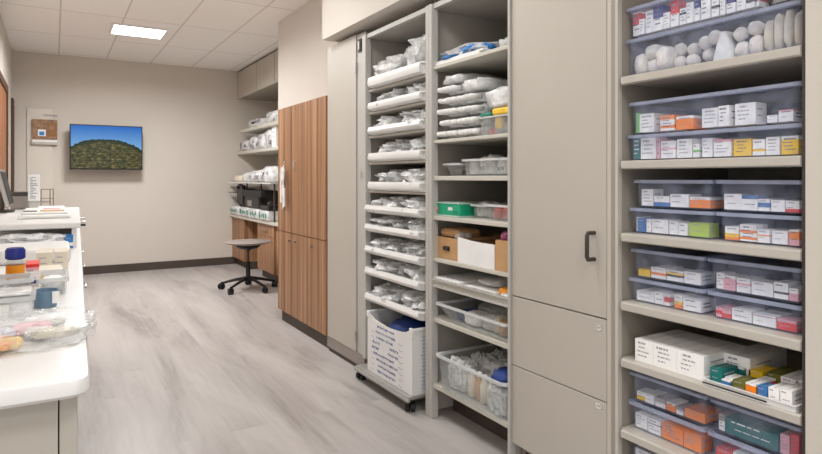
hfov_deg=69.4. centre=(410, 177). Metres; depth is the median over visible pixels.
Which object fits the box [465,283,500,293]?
paper stack
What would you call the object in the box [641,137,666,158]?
carton
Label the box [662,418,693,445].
carton
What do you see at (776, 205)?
carton
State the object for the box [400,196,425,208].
bag
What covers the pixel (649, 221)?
carton
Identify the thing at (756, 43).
ball
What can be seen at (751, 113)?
carton
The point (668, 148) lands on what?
carton
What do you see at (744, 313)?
carton
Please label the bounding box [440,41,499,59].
plastic bag
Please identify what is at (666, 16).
carton
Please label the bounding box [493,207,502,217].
packet
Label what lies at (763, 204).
carton
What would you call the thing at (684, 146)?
carton
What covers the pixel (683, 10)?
carton
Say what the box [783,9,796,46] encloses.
bundle
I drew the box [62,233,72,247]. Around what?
box
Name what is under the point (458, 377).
bag
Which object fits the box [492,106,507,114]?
packet
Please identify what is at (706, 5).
carton
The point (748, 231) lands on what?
carton
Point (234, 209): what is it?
pack
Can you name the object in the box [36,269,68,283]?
clear bin
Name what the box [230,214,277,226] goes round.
countertop
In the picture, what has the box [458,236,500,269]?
bin
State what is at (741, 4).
carton
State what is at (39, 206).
paper stack
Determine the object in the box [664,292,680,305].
carton
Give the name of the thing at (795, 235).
carton
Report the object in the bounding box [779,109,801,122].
carton
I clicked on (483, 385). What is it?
bottle
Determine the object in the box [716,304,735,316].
carton
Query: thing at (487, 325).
packet
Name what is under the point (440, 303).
clear bin
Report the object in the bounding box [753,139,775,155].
carton
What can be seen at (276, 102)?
wall
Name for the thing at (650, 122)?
carton
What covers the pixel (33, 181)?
print
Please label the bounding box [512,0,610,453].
storage cabinet
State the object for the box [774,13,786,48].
bundle
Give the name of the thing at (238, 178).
pile
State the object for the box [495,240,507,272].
cardboard box
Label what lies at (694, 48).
ball
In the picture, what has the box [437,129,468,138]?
pack
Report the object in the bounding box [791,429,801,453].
carton
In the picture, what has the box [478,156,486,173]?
packet
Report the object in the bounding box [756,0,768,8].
carton
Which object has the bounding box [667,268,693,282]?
carton
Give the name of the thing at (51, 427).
base cabinet
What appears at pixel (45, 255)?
box
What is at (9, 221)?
hutch
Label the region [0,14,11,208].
wall
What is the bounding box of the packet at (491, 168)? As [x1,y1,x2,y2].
[486,154,502,173]
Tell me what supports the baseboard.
attached to the wall at (177, 207)
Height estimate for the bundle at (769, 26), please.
0.093 m
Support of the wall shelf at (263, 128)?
attached to the wall at (276, 102)
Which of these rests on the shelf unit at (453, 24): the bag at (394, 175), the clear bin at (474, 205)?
the clear bin at (474, 205)
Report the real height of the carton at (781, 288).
0.043 m
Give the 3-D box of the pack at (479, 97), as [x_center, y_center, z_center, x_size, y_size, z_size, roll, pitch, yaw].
[0.403,-0.377,2.853,0.388,0.054,0.132,0,0,-31]
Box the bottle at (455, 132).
[451,130,461,135]
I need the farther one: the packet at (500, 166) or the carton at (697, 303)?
the packet at (500, 166)
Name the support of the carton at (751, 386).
on the tray at (788, 407)
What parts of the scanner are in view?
lid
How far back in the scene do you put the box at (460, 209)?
2.86 m
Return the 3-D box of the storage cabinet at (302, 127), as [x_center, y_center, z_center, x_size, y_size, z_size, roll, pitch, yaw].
[-0.600,0.312,4.730,0.656,1.775,1.022,0,0,-31]
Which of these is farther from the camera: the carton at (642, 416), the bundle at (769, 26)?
the carton at (642, 416)
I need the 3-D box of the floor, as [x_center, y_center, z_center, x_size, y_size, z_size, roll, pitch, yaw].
[-1.776,1.225,1.791,7.200,0.050,12.100,0,0,-31]
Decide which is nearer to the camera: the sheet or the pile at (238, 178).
the sheet
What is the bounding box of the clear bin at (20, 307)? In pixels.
[0,288,36,319]
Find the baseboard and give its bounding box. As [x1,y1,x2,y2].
[83,257,235,274]
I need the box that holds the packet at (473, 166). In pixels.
[469,158,479,173]
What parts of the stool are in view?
seat, seat plate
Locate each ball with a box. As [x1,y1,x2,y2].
[674,43,686,55]
[674,56,686,66]
[686,54,700,64]
[687,43,700,54]
[698,36,712,49]
[702,48,714,61]
[708,30,720,44]
[733,27,749,41]
[734,41,750,55]
[748,21,764,34]
[749,34,765,53]
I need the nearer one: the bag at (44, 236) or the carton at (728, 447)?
the carton at (728, 447)
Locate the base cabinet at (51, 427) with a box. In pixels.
[0,308,88,453]
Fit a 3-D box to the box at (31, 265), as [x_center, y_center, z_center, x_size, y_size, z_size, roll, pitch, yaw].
[-1.144,0.286,1.797,0.034,0.064,0.100,0,0,-31]
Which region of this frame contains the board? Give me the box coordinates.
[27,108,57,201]
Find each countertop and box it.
[0,228,89,408]
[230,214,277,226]
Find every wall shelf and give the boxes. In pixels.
[237,146,277,155]
[240,121,277,133]
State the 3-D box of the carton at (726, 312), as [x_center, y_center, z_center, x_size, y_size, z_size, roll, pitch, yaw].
[0.944,0.392,1.739,0.071,0.026,0.027,0,0,-31]
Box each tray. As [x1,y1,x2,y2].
[18,207,70,218]
[364,204,425,217]
[364,223,425,239]
[364,245,425,265]
[364,265,425,290]
[364,291,425,320]
[367,61,425,88]
[367,91,425,111]
[367,119,425,135]
[367,149,425,161]
[367,182,425,191]
[702,375,801,412]
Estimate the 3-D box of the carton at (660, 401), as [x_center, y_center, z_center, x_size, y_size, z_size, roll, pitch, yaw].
[0.830,0.721,1.924,0.072,0.028,0.036,0,0,-31]
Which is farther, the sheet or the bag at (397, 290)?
the bag at (397, 290)
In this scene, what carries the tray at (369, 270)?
on the shelf unit at (392, 39)
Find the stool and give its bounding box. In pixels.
[217,239,276,294]
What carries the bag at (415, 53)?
in the tray at (413, 70)
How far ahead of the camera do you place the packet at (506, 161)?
2.61 m
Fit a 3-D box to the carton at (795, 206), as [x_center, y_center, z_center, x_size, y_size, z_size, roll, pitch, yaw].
[1.035,0.075,1.582,0.070,0.030,0.034,0,0,-31]
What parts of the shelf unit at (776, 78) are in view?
shelf, shelf, shelf, shelf, shelf, shelf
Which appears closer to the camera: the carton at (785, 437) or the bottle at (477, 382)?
the carton at (785, 437)
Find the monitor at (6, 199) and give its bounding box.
[0,169,14,212]
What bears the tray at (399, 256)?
on the shelf unit at (392, 39)
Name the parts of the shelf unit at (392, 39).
rail, shelf, shelf, shelf, shelf, shelf, shelf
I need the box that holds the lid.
[0,286,31,296]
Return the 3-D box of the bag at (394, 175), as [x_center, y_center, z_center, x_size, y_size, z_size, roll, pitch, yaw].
[0.075,0.003,3.560,0.613,0.124,0.368,0,0,-31]
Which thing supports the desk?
on the floor
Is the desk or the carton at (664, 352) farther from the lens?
the desk
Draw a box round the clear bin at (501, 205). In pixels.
[483,203,507,207]
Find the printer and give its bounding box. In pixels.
[243,190,277,208]
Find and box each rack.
[41,189,53,205]
[228,182,277,222]
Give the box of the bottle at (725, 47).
[713,31,735,60]
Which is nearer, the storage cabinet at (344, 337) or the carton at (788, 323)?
the carton at (788, 323)
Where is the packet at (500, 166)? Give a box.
[496,157,505,173]
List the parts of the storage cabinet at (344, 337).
door, frame post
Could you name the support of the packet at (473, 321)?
in the clear bin at (440, 303)
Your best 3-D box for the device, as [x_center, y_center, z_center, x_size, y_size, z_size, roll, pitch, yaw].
[-2.180,0.226,7.842,0.178,0.297,0.290,0,0,-31]
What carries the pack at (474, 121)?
on the pack at (477, 131)
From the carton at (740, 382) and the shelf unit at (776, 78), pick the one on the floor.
the shelf unit at (776, 78)
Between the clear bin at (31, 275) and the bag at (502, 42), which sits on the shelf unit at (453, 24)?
the bag at (502, 42)
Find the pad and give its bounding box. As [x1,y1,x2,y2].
[475,239,499,244]
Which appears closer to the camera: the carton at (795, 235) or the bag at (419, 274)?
the carton at (795, 235)
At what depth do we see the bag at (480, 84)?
2.73 m
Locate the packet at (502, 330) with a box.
[499,319,507,336]
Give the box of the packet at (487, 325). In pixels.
[482,312,502,330]
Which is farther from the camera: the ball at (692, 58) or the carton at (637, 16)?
the carton at (637, 16)
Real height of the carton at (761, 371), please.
0.036 m
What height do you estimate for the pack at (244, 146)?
0.166 m
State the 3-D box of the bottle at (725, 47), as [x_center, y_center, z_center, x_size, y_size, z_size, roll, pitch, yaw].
[0.926,-0.386,1.747,0.043,0.085,0.060,0,0,-31]
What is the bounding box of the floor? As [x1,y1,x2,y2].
[78,264,507,453]
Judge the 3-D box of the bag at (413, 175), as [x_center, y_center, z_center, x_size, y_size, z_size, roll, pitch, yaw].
[0.222,-0.004,3.293,0.582,0.137,0.318,0,0,-31]
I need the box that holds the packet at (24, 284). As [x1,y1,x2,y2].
[9,278,29,287]
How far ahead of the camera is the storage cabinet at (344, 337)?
3.87 m
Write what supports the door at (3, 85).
in the wall at (5, 47)
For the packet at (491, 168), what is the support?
in the clear bin at (504, 158)
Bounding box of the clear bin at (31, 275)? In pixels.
[0,272,34,284]
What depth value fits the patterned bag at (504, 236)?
2.53 m
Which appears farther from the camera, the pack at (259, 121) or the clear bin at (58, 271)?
the pack at (259, 121)
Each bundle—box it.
[280,161,284,208]
[389,315,425,331]
[764,20,775,50]
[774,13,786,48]
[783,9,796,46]
[794,10,801,45]
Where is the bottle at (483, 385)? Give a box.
[480,374,488,403]
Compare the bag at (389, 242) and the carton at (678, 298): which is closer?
the carton at (678, 298)
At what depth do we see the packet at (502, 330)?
2.57 m
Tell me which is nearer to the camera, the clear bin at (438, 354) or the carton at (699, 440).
the carton at (699, 440)
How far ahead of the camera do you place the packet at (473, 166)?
2.81 m
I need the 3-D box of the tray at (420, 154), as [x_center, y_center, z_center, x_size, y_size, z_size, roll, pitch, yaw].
[0.147,-0.121,3.441,0.603,0.050,0.637,0,0,-31]
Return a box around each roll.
[441,227,479,237]
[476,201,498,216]
[635,54,650,73]
[645,44,663,59]
[648,59,661,71]
[656,46,677,69]
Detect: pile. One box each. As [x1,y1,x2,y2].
[233,175,243,181]
[242,172,251,181]
[248,169,263,181]
[260,166,277,181]
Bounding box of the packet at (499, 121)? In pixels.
[495,116,504,128]
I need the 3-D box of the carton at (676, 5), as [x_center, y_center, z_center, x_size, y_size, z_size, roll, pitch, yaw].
[0.861,-0.516,1.884,0.080,0.080,0.027,0,0,-31]
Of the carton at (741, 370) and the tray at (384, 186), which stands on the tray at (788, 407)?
the carton at (741, 370)
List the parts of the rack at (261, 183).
post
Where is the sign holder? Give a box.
[28,174,39,200]
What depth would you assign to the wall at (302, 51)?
5.16 m
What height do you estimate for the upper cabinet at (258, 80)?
0.393 m
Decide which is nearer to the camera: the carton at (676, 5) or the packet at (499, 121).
the carton at (676, 5)
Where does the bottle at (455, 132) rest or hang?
on the pack at (451, 134)
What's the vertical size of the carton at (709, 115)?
0.057 m
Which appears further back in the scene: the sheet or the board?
the board
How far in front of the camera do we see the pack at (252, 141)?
7.75 m
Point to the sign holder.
(33, 179)
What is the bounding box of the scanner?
[10,191,29,208]
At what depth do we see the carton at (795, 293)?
1.56 m
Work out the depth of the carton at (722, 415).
1.74 m
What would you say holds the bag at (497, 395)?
in the clear bin at (438, 354)
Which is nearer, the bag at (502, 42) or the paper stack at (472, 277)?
the bag at (502, 42)
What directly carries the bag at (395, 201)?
in the tray at (420, 213)
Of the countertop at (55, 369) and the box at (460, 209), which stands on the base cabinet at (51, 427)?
the countertop at (55, 369)
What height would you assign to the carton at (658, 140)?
0.064 m
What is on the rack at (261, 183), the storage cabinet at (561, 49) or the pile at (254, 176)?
the pile at (254, 176)
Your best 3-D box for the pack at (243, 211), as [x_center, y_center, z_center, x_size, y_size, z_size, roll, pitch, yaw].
[-2.047,0.438,7.660,0.216,0.123,0.480,0,0,-31]
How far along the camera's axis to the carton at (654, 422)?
1.93 m
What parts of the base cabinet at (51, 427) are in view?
drawer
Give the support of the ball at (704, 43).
on the ball at (708, 55)
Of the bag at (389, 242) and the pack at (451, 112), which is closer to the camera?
the pack at (451, 112)
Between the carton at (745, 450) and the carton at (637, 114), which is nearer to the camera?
the carton at (745, 450)
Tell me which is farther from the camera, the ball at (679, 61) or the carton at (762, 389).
the ball at (679, 61)
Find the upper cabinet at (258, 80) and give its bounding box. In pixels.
[237,49,277,100]
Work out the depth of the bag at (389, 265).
3.37 m
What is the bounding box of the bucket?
[33,287,59,308]
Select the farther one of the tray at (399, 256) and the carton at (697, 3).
the tray at (399, 256)
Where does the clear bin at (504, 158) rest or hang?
on the shelf unit at (453, 24)
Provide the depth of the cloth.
2.56 m
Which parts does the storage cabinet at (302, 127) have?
door, door, door, door, door, door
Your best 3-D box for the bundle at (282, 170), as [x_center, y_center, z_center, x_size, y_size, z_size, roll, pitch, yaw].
[-1.040,0.063,4.812,0.033,0.396,0.121,0,0,-31]
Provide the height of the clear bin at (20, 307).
0.052 m
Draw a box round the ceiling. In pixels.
[0,0,308,70]
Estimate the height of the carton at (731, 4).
0.050 m
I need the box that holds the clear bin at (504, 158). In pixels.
[462,157,507,161]
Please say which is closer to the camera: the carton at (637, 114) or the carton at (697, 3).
the carton at (697, 3)
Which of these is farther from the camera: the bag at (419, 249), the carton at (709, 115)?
the bag at (419, 249)
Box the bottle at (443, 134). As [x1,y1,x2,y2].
[441,131,452,136]
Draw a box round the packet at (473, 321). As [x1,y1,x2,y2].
[464,310,488,326]
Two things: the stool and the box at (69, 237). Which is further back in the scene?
the stool
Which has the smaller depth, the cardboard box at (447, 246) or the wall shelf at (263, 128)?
the cardboard box at (447, 246)
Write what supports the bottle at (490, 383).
in the clear bin at (438, 354)
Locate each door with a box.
[0,71,7,208]
[11,98,13,191]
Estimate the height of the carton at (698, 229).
0.041 m
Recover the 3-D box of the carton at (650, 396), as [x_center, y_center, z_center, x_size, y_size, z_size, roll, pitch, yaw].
[0.806,0.721,1.956,0.064,0.029,0.033,0,0,-31]
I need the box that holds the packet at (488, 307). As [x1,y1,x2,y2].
[477,302,507,315]
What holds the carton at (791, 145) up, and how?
in the bin
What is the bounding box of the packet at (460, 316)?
[456,308,481,321]
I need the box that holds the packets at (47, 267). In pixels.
[40,264,62,277]
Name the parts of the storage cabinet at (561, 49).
drawer, drawer, door, handle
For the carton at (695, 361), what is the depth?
1.80 m
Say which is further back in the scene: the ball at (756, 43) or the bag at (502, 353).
the bag at (502, 353)
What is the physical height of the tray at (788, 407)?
0.018 m
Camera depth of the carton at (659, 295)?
1.91 m
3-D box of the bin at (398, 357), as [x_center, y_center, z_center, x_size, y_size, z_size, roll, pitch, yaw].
[0.085,0.941,3.368,0.497,0.344,0.515,0,0,-31]
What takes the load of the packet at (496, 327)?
in the clear bin at (440, 303)
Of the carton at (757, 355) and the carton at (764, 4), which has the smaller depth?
the carton at (764, 4)
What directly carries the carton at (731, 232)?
in the bin
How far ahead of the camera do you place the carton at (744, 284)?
1.68 m
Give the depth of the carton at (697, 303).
1.81 m
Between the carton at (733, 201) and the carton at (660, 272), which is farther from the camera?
the carton at (660, 272)
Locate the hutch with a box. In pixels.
[0,207,85,247]
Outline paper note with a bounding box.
[0,305,8,320]
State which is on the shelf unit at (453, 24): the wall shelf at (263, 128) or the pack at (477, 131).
the pack at (477, 131)
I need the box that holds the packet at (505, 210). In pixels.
[502,208,507,218]
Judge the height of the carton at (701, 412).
0.028 m
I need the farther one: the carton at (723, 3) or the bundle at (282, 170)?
the bundle at (282, 170)
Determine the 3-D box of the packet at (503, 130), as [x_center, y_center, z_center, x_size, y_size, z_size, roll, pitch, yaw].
[0.564,-0.227,2.750,0.300,0.064,0.209,0,0,-31]
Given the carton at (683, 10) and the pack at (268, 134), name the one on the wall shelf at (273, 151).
the pack at (268, 134)
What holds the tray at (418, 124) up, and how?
on the shelf unit at (392, 39)
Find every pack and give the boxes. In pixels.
[230,205,241,214]
[239,207,250,217]
[240,140,248,150]
[248,118,266,127]
[248,136,258,149]
[250,208,260,219]
[256,133,266,148]
[259,210,277,221]
[265,129,271,147]
[266,110,277,122]
[437,84,469,95]
[437,106,471,118]
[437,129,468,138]
[438,95,473,106]
[439,117,474,128]
[456,92,486,104]
[457,103,491,115]
[457,115,494,126]
[458,126,500,136]
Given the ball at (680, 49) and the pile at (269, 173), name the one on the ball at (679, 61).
the ball at (680, 49)
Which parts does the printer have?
lid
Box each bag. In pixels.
[0,232,66,243]
[0,313,93,351]
[370,215,415,229]
[370,235,418,252]
[371,195,425,211]
[372,257,416,278]
[372,281,413,304]
[373,52,406,75]
[373,115,403,126]
[375,169,408,181]
[376,88,408,105]
[378,139,412,152]
[399,106,425,123]
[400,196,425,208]
[401,167,425,184]
[401,239,425,256]
[401,289,425,311]
[404,265,425,281]
[405,34,425,64]
[407,82,425,92]
[408,217,425,233]
[410,136,425,149]
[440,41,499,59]
[443,73,506,85]
[448,355,480,391]
[455,232,471,238]
[462,77,507,92]
[471,352,497,374]
[484,359,507,383]
[485,86,507,109]
[487,384,507,416]
[490,348,507,359]
[499,37,507,46]
[500,230,507,240]
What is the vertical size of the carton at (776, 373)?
0.040 m
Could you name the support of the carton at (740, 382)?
on the tray at (788, 407)
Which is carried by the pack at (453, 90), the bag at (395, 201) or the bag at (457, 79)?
the bag at (457, 79)
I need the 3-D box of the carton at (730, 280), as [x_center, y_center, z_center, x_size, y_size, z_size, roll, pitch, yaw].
[0.944,0.302,1.727,0.062,0.042,0.035,0,0,-31]
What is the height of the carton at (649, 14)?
0.072 m
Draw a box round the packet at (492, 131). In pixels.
[488,129,497,134]
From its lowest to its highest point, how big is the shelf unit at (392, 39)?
2.070 m
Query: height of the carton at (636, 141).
0.072 m
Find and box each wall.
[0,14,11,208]
[12,50,274,266]
[275,101,277,190]
[278,0,338,109]
[322,0,439,41]
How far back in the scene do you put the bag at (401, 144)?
3.37 m
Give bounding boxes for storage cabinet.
[278,96,328,348]
[327,31,370,365]
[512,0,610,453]
[805,0,821,453]
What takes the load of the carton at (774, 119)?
in the bin
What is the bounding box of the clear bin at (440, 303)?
[436,297,507,326]
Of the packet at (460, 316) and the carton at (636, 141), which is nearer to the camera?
the carton at (636, 141)
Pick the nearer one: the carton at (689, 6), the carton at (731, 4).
the carton at (731, 4)
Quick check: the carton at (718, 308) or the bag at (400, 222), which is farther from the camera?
the bag at (400, 222)
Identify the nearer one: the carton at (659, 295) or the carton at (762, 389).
the carton at (762, 389)
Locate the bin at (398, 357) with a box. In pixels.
[367,308,425,395]
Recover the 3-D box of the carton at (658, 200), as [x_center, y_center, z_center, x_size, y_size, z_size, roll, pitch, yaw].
[0.832,0.074,1.920,0.068,0.032,0.055,0,0,-31]
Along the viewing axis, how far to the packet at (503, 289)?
2.56 m
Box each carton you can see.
[633,12,653,38]
[633,138,656,159]
[635,329,694,364]
[635,446,656,453]
[636,113,652,133]
[636,409,658,430]
[637,287,670,302]
[637,387,652,400]
[638,217,654,231]
[639,18,660,37]
[639,267,650,276]
[640,113,669,133]
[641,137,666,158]
[642,189,662,205]
[645,389,665,404]
[646,10,669,36]
[647,218,658,231]
[648,413,674,435]
[651,265,682,279]
[652,218,680,233]
[653,5,676,33]
[653,334,718,372]
[654,196,669,206]
[655,290,672,304]
[655,393,678,408]
[657,139,674,158]
[660,114,686,131]
[661,140,680,158]
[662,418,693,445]
[663,12,679,30]
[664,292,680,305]
[666,398,687,412]
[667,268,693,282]
[669,220,689,234]
[670,194,701,207]
[671,0,693,30]
[674,292,696,308]
[676,115,708,130]
[676,403,693,415]
[677,139,701,157]
[677,339,745,380]
[679,223,688,235]
[680,8,701,28]
[683,295,715,312]
[684,269,714,284]
[684,426,711,453]
[685,402,721,423]
[686,1,703,25]
[689,222,718,237]
[690,196,723,207]
[693,144,710,157]
[694,0,716,24]
[701,0,722,22]
[702,107,729,128]
[702,138,722,156]
[710,363,737,382]
[712,0,731,19]
[714,139,741,156]
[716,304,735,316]
[716,441,744,453]
[717,271,735,288]
[718,105,744,127]
[719,408,741,430]
[720,0,738,18]
[722,306,738,318]
[722,378,732,386]
[724,193,752,209]
[724,273,747,290]
[724,343,786,375]
[725,225,739,239]
[725,374,741,379]
[725,412,791,451]
[727,0,749,16]
[730,363,745,375]
[732,305,764,322]
[733,375,756,390]
[733,446,766,453]
[734,138,757,156]
[735,102,766,125]
[737,0,760,14]
[737,275,764,293]
[740,223,767,241]
[742,195,767,210]
[746,0,769,12]
[746,379,765,393]
[749,365,775,377]
[752,279,775,296]
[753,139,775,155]
[753,309,792,327]
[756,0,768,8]
[757,228,783,242]
[757,376,775,383]
[757,382,774,396]
[758,198,783,210]
[766,136,787,155]
[766,366,798,383]
[767,115,793,123]
[768,382,791,400]
[771,199,792,211]
[772,229,788,244]
[774,280,800,299]
[777,315,801,332]
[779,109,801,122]
[780,382,801,404]
[780,429,795,453]
[781,370,801,383]
[782,135,801,154]
[786,200,801,212]
[789,229,801,245]
[789,286,801,301]
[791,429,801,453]
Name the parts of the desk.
door, drawer, door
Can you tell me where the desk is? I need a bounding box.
[230,214,278,282]
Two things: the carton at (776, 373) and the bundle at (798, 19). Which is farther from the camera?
the carton at (776, 373)
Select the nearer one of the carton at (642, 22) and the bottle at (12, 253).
the bottle at (12, 253)
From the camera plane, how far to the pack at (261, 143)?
7.44 m
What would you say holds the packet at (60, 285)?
in the clear bin at (58, 271)
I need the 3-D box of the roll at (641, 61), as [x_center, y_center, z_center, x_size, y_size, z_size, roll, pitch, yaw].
[0.783,-0.380,1.995,0.069,0.073,0.048,0,0,-31]
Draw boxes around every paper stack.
[38,206,63,207]
[434,272,498,284]
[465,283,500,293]
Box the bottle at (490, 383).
[487,377,493,404]
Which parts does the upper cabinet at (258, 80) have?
door, door, door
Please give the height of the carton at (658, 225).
0.044 m
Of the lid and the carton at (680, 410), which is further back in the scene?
the carton at (680, 410)
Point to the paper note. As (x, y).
(4, 309)
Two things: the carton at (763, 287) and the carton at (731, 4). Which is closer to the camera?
the carton at (763, 287)
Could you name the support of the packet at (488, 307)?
in the clear bin at (440, 303)
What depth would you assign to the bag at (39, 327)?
1.17 m
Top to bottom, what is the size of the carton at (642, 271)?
0.022 m
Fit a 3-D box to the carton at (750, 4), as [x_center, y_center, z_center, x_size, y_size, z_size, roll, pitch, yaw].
[0.981,-0.501,1.678,0.078,0.050,0.023,0,0,-31]
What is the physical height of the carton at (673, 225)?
0.041 m
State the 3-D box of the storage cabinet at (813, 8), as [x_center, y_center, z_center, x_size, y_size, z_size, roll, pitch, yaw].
[1.421,0.138,1.395,0.650,2.125,0.607,0,0,-31]
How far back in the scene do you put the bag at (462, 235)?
2.85 m
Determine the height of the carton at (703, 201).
0.033 m
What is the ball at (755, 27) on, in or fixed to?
on the ball at (756, 43)
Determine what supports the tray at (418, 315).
on the shelf unit at (392, 39)
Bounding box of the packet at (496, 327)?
[494,314,507,333]
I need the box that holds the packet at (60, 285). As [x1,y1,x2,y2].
[41,275,64,289]
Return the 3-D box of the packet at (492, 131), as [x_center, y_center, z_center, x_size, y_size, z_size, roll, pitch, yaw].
[0.371,-0.208,2.682,0.042,0.030,0.051,0,0,-31]
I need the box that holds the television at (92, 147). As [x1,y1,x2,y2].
[70,124,142,169]
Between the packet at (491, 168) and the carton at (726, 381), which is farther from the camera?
the packet at (491, 168)
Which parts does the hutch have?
panel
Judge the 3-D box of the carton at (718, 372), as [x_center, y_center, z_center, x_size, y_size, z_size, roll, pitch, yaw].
[0.916,0.573,1.737,0.080,0.044,0.035,0,0,-31]
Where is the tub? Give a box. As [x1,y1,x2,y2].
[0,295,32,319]
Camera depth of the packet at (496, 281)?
2.71 m
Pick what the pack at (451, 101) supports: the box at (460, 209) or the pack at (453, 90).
the pack at (453, 90)
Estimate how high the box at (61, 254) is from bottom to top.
0.062 m
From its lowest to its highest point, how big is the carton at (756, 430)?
0.043 m
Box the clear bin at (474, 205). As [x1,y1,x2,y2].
[470,204,485,206]
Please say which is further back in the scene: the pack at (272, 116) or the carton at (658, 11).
the pack at (272, 116)
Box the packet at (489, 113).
[480,112,507,118]
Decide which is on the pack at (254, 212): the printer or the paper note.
the printer
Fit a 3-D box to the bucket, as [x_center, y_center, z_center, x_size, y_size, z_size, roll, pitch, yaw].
[-0.908,0.298,1.477,0.059,0.040,0.075,0,0,-31]
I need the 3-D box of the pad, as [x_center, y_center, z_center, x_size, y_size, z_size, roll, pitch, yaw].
[0.450,0.345,2.785,0.320,0.092,0.240,0,0,-31]
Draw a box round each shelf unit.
[362,5,428,416]
[429,0,521,453]
[611,0,804,453]
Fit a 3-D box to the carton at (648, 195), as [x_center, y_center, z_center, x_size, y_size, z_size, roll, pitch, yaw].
[0.798,0.063,1.963,0.054,0.054,0.043,0,0,-31]
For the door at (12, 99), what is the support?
in the wall at (5, 47)
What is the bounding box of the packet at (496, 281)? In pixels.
[478,276,507,286]
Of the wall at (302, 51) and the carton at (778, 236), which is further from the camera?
the wall at (302, 51)
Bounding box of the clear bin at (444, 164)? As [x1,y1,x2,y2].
[443,163,469,165]
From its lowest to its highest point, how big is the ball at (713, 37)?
0.043 m
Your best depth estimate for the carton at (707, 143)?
1.77 m
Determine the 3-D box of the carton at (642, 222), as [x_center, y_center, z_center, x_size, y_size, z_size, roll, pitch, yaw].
[0.792,0.155,1.984,0.068,0.044,0.031,0,0,-31]
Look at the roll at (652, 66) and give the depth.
1.94 m
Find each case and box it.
[0,241,70,264]
[260,201,277,210]
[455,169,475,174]
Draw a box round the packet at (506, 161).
[505,156,507,173]
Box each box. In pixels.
[25,260,39,285]
[36,248,52,265]
[55,247,67,268]
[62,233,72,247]
[272,125,277,146]
[436,201,485,217]
[438,233,500,260]
[479,113,507,120]
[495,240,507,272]
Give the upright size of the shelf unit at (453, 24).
2.070 m
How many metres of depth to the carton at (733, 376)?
1.70 m
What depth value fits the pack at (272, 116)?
7.06 m
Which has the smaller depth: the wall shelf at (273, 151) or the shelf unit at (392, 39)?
the shelf unit at (392, 39)
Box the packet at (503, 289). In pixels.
[499,287,507,293]
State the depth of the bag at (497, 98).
2.60 m
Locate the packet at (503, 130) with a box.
[494,121,507,133]
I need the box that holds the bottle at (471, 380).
[468,369,476,397]
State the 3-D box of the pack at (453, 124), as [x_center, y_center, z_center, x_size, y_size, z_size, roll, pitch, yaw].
[0.327,-0.269,2.969,0.391,0.054,0.134,0,0,-31]
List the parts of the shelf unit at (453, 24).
rail, label rail, shelf, shelf, shelf, shelf, shelf, shelf, shelf, shelf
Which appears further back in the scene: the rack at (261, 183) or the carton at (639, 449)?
the rack at (261, 183)
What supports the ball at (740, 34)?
on the ball at (742, 48)
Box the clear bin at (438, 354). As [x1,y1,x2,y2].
[436,343,507,386]
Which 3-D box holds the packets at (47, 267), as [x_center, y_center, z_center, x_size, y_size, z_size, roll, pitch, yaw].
[-1.180,0.305,1.939,0.075,0.026,0.140,0,0,-31]
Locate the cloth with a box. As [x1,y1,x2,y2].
[491,366,507,387]
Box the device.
[237,184,254,206]
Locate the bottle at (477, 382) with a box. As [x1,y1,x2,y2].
[475,371,481,399]
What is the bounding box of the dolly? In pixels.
[353,363,425,411]
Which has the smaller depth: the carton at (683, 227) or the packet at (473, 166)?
the carton at (683, 227)
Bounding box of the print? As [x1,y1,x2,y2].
[29,177,37,196]
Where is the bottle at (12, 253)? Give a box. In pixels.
[5,247,25,279]
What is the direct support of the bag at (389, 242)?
in the tray at (399, 256)
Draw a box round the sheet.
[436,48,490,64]
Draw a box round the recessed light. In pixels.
[109,22,168,39]

